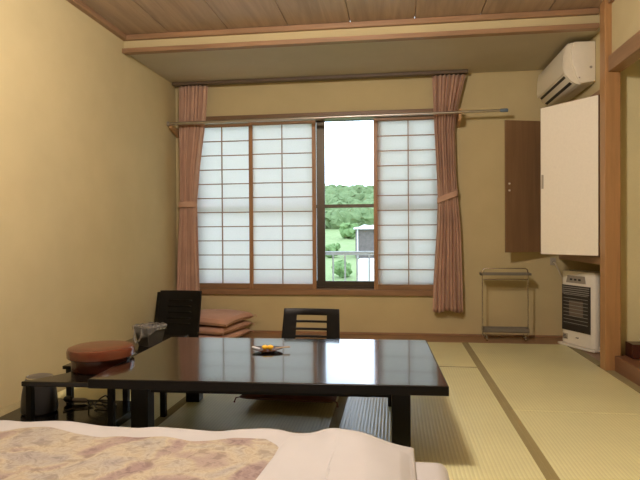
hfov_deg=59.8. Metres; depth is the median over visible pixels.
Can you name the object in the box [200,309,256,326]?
floor cushion
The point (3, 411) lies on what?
trim
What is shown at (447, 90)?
curtain
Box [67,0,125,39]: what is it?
trim
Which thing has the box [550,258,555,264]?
outlet
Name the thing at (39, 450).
quilt
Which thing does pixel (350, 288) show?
window
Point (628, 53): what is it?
lintel
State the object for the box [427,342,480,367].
mat
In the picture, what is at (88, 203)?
wall
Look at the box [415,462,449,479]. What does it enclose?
mattress
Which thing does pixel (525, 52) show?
ceiling
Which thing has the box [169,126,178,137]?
bracket
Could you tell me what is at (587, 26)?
trim
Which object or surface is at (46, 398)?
lidded pot
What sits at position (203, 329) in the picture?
floor cushion
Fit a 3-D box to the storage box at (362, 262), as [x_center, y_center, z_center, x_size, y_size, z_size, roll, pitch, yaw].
[1.914,1.209,20.442,1.060,1.051,1.000,0,1,8]
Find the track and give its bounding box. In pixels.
[172,69,467,86]
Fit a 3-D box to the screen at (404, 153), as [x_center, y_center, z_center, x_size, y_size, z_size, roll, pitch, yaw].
[0.830,-0.341,5.228,0.647,1.620,0.026,0,1,8]
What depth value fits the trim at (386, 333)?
5.23 m
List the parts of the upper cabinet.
door, handle, door, frame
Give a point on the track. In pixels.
(463, 71)
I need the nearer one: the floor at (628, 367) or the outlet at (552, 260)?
the floor at (628, 367)
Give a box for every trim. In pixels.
[0,387,62,416]
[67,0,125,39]
[122,23,598,54]
[123,8,598,40]
[250,330,562,337]
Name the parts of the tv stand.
board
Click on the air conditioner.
(572, 70)
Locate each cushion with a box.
[199,320,254,335]
[199,328,253,337]
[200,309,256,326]
[234,394,338,406]
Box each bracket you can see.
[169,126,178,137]
[456,108,461,127]
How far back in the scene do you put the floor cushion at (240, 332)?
4.97 m
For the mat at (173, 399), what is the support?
on the floor
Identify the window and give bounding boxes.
[200,108,433,295]
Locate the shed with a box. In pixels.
[353,224,373,257]
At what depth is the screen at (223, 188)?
5.50 m
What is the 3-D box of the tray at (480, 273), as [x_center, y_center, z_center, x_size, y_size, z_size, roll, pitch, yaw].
[1.639,0.300,4.929,0.426,0.020,0.110,0,1,8]
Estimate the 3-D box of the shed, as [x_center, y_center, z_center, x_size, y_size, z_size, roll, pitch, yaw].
[3.425,0.201,31.125,2.900,2.140,3.200,0,1,8]
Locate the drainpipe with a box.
[316,150,316,244]
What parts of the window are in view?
sill, sash, frame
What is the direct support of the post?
on the floor
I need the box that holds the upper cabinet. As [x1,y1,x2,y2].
[504,90,599,264]
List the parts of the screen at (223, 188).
rail, rail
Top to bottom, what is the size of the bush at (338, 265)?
0.904 m
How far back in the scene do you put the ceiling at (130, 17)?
3.98 m
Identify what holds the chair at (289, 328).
on the mat at (214, 412)
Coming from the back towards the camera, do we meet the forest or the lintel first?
the forest
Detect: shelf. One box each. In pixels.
[21,372,97,387]
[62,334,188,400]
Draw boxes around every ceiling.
[80,0,602,34]
[130,10,599,82]
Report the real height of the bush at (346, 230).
1.466 m
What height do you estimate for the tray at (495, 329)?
0.036 m
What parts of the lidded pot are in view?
lid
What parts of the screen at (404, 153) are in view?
rail, rail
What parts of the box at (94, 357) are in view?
lid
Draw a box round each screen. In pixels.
[197,123,249,287]
[248,120,316,288]
[373,116,437,289]
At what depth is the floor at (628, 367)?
3.62 m
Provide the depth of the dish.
2.90 m
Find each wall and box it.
[0,0,176,408]
[175,70,599,334]
[570,0,639,355]
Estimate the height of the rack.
0.641 m
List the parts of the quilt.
patterned panel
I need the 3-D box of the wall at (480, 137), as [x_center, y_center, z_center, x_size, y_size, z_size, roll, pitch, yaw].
[0.737,-0.456,5.319,4.350,2.810,0.150,0,1,8]
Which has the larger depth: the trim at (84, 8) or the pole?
the pole
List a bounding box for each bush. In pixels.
[325,243,339,257]
[331,259,351,277]
[339,222,358,238]
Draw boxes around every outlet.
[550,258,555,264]
[550,258,562,281]
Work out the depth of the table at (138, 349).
3.09 m
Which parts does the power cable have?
cord, cord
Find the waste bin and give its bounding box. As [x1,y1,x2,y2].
[133,322,166,346]
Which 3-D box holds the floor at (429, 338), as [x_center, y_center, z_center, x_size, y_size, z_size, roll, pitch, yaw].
[0.554,0.926,4.732,4.130,0.053,1.095,0,1,8]
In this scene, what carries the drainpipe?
on the balcony
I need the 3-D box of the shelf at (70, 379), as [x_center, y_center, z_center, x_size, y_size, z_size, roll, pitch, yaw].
[-1.078,0.650,2.728,0.499,0.023,0.475,0,1,8]
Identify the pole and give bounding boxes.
[167,108,507,125]
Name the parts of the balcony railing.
rail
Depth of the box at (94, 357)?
2.66 m
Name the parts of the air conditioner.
panel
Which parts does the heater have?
burner plate, plate, panel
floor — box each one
[238,332,599,360]
[615,354,639,385]
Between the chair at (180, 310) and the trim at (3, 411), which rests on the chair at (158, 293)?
the chair at (180, 310)
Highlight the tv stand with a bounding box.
[0,372,166,426]
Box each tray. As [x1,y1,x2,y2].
[479,272,531,275]
[483,326,529,332]
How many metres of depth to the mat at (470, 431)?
2.70 m
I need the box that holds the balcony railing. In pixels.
[325,251,373,280]
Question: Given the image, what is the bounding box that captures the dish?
[252,346,281,351]
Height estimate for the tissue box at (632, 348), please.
0.154 m
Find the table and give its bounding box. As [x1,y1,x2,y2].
[88,337,448,446]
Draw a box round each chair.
[154,292,159,323]
[157,290,201,336]
[281,308,339,338]
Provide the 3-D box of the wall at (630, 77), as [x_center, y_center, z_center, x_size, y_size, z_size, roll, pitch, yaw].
[2.146,-0.430,2.003,0.775,2.810,6.050,0,1,8]
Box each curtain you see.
[177,85,207,290]
[432,74,465,312]
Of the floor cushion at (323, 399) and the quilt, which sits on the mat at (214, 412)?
the floor cushion at (323, 399)
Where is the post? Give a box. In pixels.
[600,0,620,370]
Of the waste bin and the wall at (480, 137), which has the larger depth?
the wall at (480, 137)
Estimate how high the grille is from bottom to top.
0.378 m
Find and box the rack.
[479,268,531,340]
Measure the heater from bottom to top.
0.636 m
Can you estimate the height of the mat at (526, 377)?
0.057 m
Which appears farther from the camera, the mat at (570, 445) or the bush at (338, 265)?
the bush at (338, 265)
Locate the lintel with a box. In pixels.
[608,30,639,71]
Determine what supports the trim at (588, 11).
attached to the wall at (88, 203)
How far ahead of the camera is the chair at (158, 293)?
4.84 m
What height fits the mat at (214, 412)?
0.057 m
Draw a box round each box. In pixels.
[66,340,134,374]
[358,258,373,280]
[625,339,639,358]
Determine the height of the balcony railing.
1.155 m
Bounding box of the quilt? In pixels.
[0,420,415,479]
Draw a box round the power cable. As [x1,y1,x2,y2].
[63,395,116,411]
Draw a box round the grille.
[562,284,590,334]
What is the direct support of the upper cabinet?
attached to the wall at (630, 77)
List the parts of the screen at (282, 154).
rail, rail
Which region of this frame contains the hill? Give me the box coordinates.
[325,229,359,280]
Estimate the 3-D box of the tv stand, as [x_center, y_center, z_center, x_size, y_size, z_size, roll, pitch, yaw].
[-1.226,0.783,2.719,0.791,0.288,0.725,0,1,8]
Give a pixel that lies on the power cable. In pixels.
(68, 399)
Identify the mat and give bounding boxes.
[7,387,185,427]
[154,393,342,432]
[334,367,552,479]
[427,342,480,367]
[465,342,639,414]
[509,410,639,479]
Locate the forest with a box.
[325,183,373,228]
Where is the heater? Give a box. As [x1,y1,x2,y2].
[558,270,599,352]
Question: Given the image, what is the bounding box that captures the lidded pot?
[20,373,57,416]
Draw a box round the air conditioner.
[537,41,594,105]

